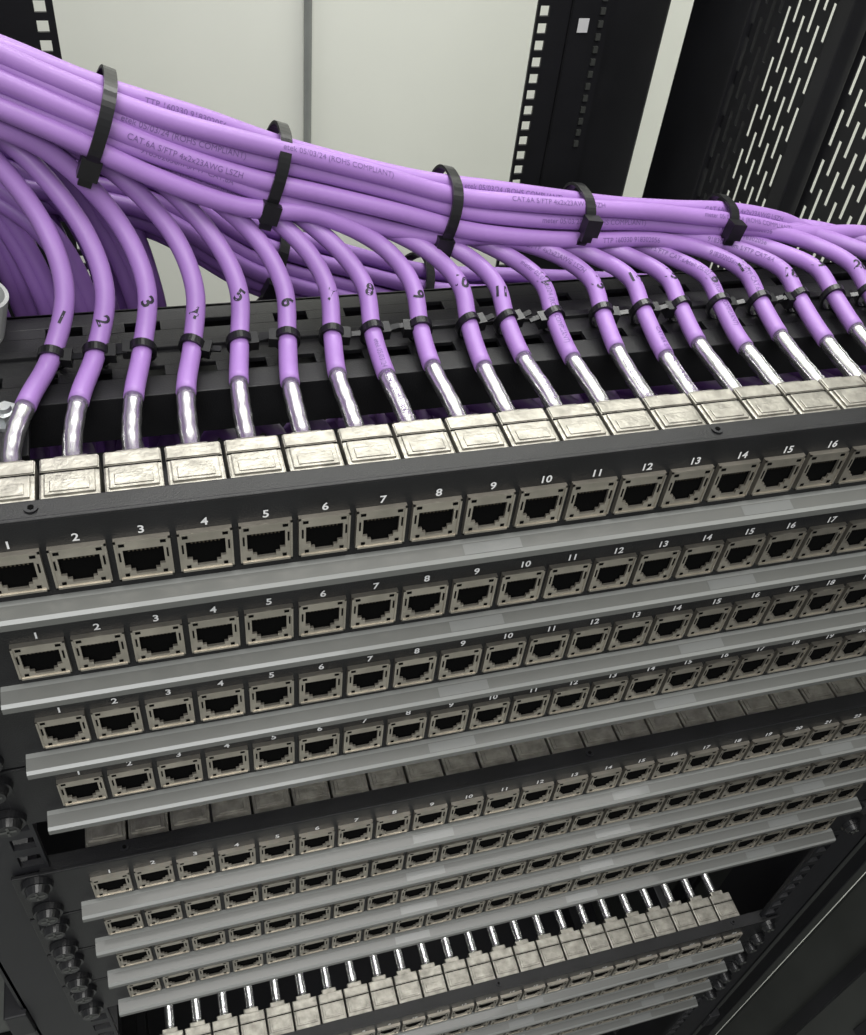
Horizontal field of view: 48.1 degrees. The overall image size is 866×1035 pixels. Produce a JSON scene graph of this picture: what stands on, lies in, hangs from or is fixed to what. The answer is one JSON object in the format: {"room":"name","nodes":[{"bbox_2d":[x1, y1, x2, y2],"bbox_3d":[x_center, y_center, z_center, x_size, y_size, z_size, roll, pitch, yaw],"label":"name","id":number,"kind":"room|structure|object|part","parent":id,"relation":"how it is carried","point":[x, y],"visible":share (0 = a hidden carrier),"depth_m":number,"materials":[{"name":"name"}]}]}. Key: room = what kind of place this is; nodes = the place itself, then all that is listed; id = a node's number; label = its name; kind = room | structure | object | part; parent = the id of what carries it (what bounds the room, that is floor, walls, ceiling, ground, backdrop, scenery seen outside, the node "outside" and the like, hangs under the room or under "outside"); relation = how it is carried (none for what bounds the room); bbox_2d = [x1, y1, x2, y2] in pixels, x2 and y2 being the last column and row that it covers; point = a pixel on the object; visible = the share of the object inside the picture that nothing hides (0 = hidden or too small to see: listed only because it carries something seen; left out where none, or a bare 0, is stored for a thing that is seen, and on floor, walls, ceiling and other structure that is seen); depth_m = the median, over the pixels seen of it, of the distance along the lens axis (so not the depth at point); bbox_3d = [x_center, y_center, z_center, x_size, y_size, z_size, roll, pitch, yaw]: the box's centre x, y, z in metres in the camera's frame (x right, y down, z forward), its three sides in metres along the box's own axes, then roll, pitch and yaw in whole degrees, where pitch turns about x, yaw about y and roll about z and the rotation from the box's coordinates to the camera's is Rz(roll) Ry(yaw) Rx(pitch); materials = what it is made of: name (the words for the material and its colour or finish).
{"room":"data center","nodes":[
{"label":"data center","id":0,"kind":"room"},
{"bbox_2d":[33,0,865,306],"bbox_3d":[-0.124,-1.033,1.143,5.700,2.910,0.080,-7,47,-15],"label":"wall","id":1,"kind":"structure","parent":0,"point":[423,85],"depth_m":1.47,"materials":[{"name":"paint"}]},
{"bbox_2d":[303,0,311,232],"bbox_3d":[-0.159,-0.858,1.240,0.012,2.500,0.012,-7,47,-15],"label":"conduit","id":2,"kind":"object","parent":1,"relation":"attached to","point":[307,3],"visible":0.34,"depth_m":1.43,"materials":[{"name":"grey metal"}]},
{"bbox_2d":[715,872,865,1034],"bbox_3d":[0.233,1.319,0.945,5.700,0.055,3.830,-7,47,-15],"label":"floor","id":3,"kind":"structure","parent":0,"point":[865,872],"depth_m":1.57,"materials":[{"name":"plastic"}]},
{"bbox_2d":[0,0,865,1034],"bbox_3d":[-0.020,0.222,0.822,0.855,1.600,1.260,-7,47,-15],"label":"rack","id":4,"kind":"object","parent":3,"relation":"on","point":[598,58],"visible":0.31,"depth_m":0.94,"materials":[{"name":"black metal"}]},
{"bbox_3d":[-0.328,0.472,0.744,0.133,1.300,0.014,-7,47,-15],"label":"plate","id":5,"kind":"part","parent":4,"relation":"part of","materials":[{"name":"grey metal"}]},
{"bbox_3d":[-0.436,-0.132,1.118,0.145,1.600,0.070,-7,47,-15],"label":"rail","id":6,"kind":"part","parent":4,"relation":"part of","materials":[{"name":"black metal"}]},
{"bbox_3d":[-0.246,0.444,0.769,0.042,1.320,0.072,-7,47,-15],"label":"rail","id":7,"kind":"part","parent":4,"relation":"part of","materials":[{"name":"black metal"}]},
{"bbox_2d":[0,34,865,1028],"bbox_3d":[-0.033,0.086,0.599,0.671,0.857,0.185,-6,47,-14],"label":"cable bundle","id":8,"kind":"object","parent":4,"relation":"in","point":[192,180],"visible":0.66,"depth_m":0.39,"materials":[{"name":"plastic"}]},
{"bbox_2d":[76,64,117,188],"bbox_3d":[-0.122,-0.143,0.351,0.019,0.036,0.037,-7,47,-15],"label":"cable tie","id":9,"kind":"object","parent":8,"relation":"attached to","point":[89,168],"visible":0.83,"depth_m":0.34,"materials":[{"name":"black plastic"}]},
{"bbox_2d":[256,236,289,300],"bbox_3d":[-0.080,-0.120,0.463,0.025,0.043,0.050,-7,47,-15],"label":"cable tie","id":10,"kind":"object","parent":8,"relation":"attached to","point":[267,291],"visible":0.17,"depth_m":0.45,"materials":[{"name":"black plastic"}]},
{"bbox_2d":[258,120,292,231],"bbox_3d":[-0.064,-0.136,0.384,0.016,0.037,0.034,-7,47,-15],"label":"cable tie","id":11,"kind":"object","parent":8,"relation":"attached to","point":[272,210],"depth_m":0.38,"materials":[{"name":"black plastic"}]},
{"bbox_2d":[405,252,434,288],"bbox_3d":[-0.013,-0.112,0.498,0.025,0.043,0.050,-7,47,-15],"label":"cable tie","id":12,"kind":"object","parent":8,"relation":"attached to","point":[430,271],"visible":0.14,"depth_m":0.48,"materials":[{"name":"black plastic"}]},
{"bbox_2d":[432,164,463,257],"bbox_3d":[0.003,-0.132,0.416,0.012,0.034,0.035,-7,47,-15],"label":"cable tie","id":13,"kind":"object","parent":8,"relation":"attached to","point":[446,243],"depth_m":0.40,"materials":[{"name":"black plastic"}]},
{"bbox_2d":[37,284,865,368],"bbox_3d":[0.068,-0.086,0.418,0.448,0.014,0.010,-7,47,-15],"label":"cable tie row","id":14,"kind":"object","parent":8,"relation":"attached to","point":[111,350],"visible":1,"depth_m":0.40},
{"bbox_2d":[58,97,865,415],"bbox_3d":[0.075,-0.113,0.389,0.435,0.077,0.120,-7,47,-15],"label":"print","id":15,"kind":"object","parent":8,"relation":"attached to","point":[193,155],"depth_m":0.39},
{"bbox_2d":[563,182,603,245],"bbox_3d":[0.064,-0.134,0.434,0.009,0.026,0.034,-7,47,-15],"label":"cable tie","id":16,"kind":"object","parent":8,"relation":"attached to","point":[591,224],"depth_m":0.42,"materials":[{"name":"black plastic"}]},
{"bbox_2d":[706,193,747,245],"bbox_3d":[0.136,-0.141,0.458,0.008,0.018,0.029,-7,47,-15],"label":"cable tie","id":17,"kind":"object","parent":8,"relation":"attached to","point":[735,228],"depth_m":0.45,"materials":[{"name":"black plastic"}]},
{"bbox_2d":[0,628,865,837],"bbox_3d":[0.069,0.073,0.464,0.532,0.043,0.042,-7,47,-15],"label":"panel","id":18,"kind":"object","parent":4,"relation":"in","point":[71,801],"visible":0.57,"depth_m":0.43,"materials":[{"name":"metal"}]},
{"bbox_2d":[0,260,865,484],"bbox_3d":[0.062,-0.066,0.421,0.570,0.030,0.100,-7,47,-15],"label":"bar","id":19,"kind":"object","parent":4,"relation":"attached to","point":[23,337],"visible":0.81,"depth_m":0.40,"materials":[{"name":"metal"}]},
{"bbox_2d":[0,283,8,342],"bbox_3d":[-0.178,-0.078,0.371,0.027,0.025,0.032,34,51,24],"label":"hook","id":20,"kind":"object","parent":19,"relation":"attached to","point":[4,295],"visible":1,"depth_m":0.37,"materials":[{"name":"silver metal"}]},
{"bbox_2d":[0,573,865,779],"bbox_3d":[0.073,0.042,0.432,0.532,0.043,0.042,-7,47,-15],"label":"panel","id":21,"kind":"object","parent":4,"relation":"in","point":[51,741],"visible":0.51,"depth_m":0.40,"materials":[{"name":"metal"}]},
{"bbox_2d":[0,508,865,714],"bbox_3d":[0.077,0.011,0.401,0.532,0.043,0.042,-7,47,-15],"label":"panel","id":22,"kind":"object","parent":4,"relation":"in","point":[107,657],"visible":0.56,"depth_m":0.37,"materials":[{"name":"metal"}]},
{"bbox_2d":[0,374,865,632],"bbox_3d":[0.081,-0.020,0.369,0.532,0.043,0.042,-7,47,-15],"label":"panel","id":23,"kind":"object","parent":4,"relation":"in","point":[372,501],"visible":1,"depth_m":0.33,"materials":[{"name":"metal"}]},
{"bbox_2d":[11,675,865,925],"bbox_3d":[0.060,0.136,0.526,0.532,0.043,0.042,-7,47,-15],"label":"panel","id":24,"kind":"object","parent":4,"relation":"in","point":[141,863],"visible":0.73,"depth_m":0.50,"materials":[{"name":"metal"}]},
{"bbox_2d":[30,751,865,960],"bbox_3d":[0.056,0.167,0.557,0.532,0.043,0.042,-7,47,-15],"label":"panel","id":25,"kind":"object","parent":4,"relation":"in","point":[139,929],"visible":0.39,"depth_m":0.54,"materials":[{"name":"metal"}]},
{"bbox_2d":[47,782,865,992],"bbox_3d":[0.051,0.198,0.589,0.532,0.043,0.042,-7,47,-15],"label":"panel","id":26,"kind":"object","parent":4,"relation":"in","point":[76,973],"visible":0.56,"depth_m":0.57,"materials":[{"name":"metal"}]},
{"bbox_2d":[62,799,865,1020],"bbox_3d":[0.047,0.229,0.620,0.532,0.043,0.042,-7,47,-15],"label":"panel","id":27,"kind":"object","parent":4,"relation":"in","point":[151,994],"visible":0.42,"depth_m":0.60,"materials":[{"name":"metal"}]},
{"bbox_2d":[162,890,779,1034],"bbox_3d":[0.028,0.370,0.761,0.532,0.043,0.042,-7,47,-15],"label":"panel","id":28,"kind":"object","parent":4,"relation":"in","point":[456,994],"visible":1,"depth_m":0.76,"materials":[{"name":"metal"}]},
{"bbox_2d":[267,941,757,1034],"bbox_3d":[0.024,0.401,0.793,0.532,0.043,0.042,-7,47,-15],"label":"panel","id":29,"kind":"object","parent":4,"relation":"in","point":[517,1021],"visible":0.3,"depth_m":0.82,"materials":[{"name":"metal"}]},
{"bbox_3d":[0.087,-0.203,1.260,0.077,1.600,0.062,-7,47,-15],"label":"rail","id":30,"kind":"part","parent":4,"relation":"part of","materials":[{"name":"black metal"}]},
{"bbox_2d":[500,961,740,1034],"bbox_3d":[0.019,0.432,0.824,0.532,0.043,0.042,-7,47,-15],"label":"panel","id":31,"kind":"object","parent":4,"relation":"in","point":[551,1027],"visible":0.29,"depth_m":0.86,"materials":[{"name":"metal"}]},
{"bbox_2d":[553,979,725,1034],"bbox_3d":[0.015,0.463,0.855,0.532,0.043,0.042,-7,47,-15],"label":"panel","id":32,"kind":"object","parent":4,"relation":"in","point":[640,1016],"visible":0.29,"depth_m":0.90,"materials":[{"name":"metal"}]},
{"bbox_3d":[0.201,-0.198,1.271,0.088,1.600,0.224,-24,53,-28],"label":"post","id":33,"kind":"part","parent":4,"relation":"part of","materials":[{"name":"black metal"}]},
{"bbox_3d":[0.306,0.036,1.052,0.022,1.600,0.668,-7,47,-15],"label":"frame","id":34,"kind":"part","parent":4,"relation":"part of","materials":[{"name":"black metal"}]},
{"bbox_3d":[0.270,0.391,0.920,0.042,1.280,0.072,-7,47,-15],"label":"rail","id":35,"kind":"part","parent":4,"relation":"part of","materials":[{"name":"black metal"}]},
{"bbox_3d":[0.298,-0.415,0.876,0.001,0.720,0.185,-7,47,-15],"label":"perforated panel","id":36,"kind":"part","parent":4,"relation":"part of","materials":[{"name":"black metal"}]},
{"bbox_3d":[0.342,0.385,0.922,0.096,1.300,0.014,-7,47,-15],"label":"plate","id":37,"kind":"part","parent":4,"relation":"part of","materials":[{"name":"black metal"}]},
{"bbox_3d":[0.454,0.564,0.794,0.024,1.250,0.490,-7,47,-15],"label":"rack door","id":38,"kind":"part","parent":4,"relation":"part of","materials":[{"name":"black metal"}]},
{"bbox_3d":[0.367,-0.239,0.710,0.001,0.720,0.272,-7,47,-15],"label":"perforated panel","id":39,"kind":"part","parent":4,"relation":"part of","materials":[{"name":"black metal"}]}
]}

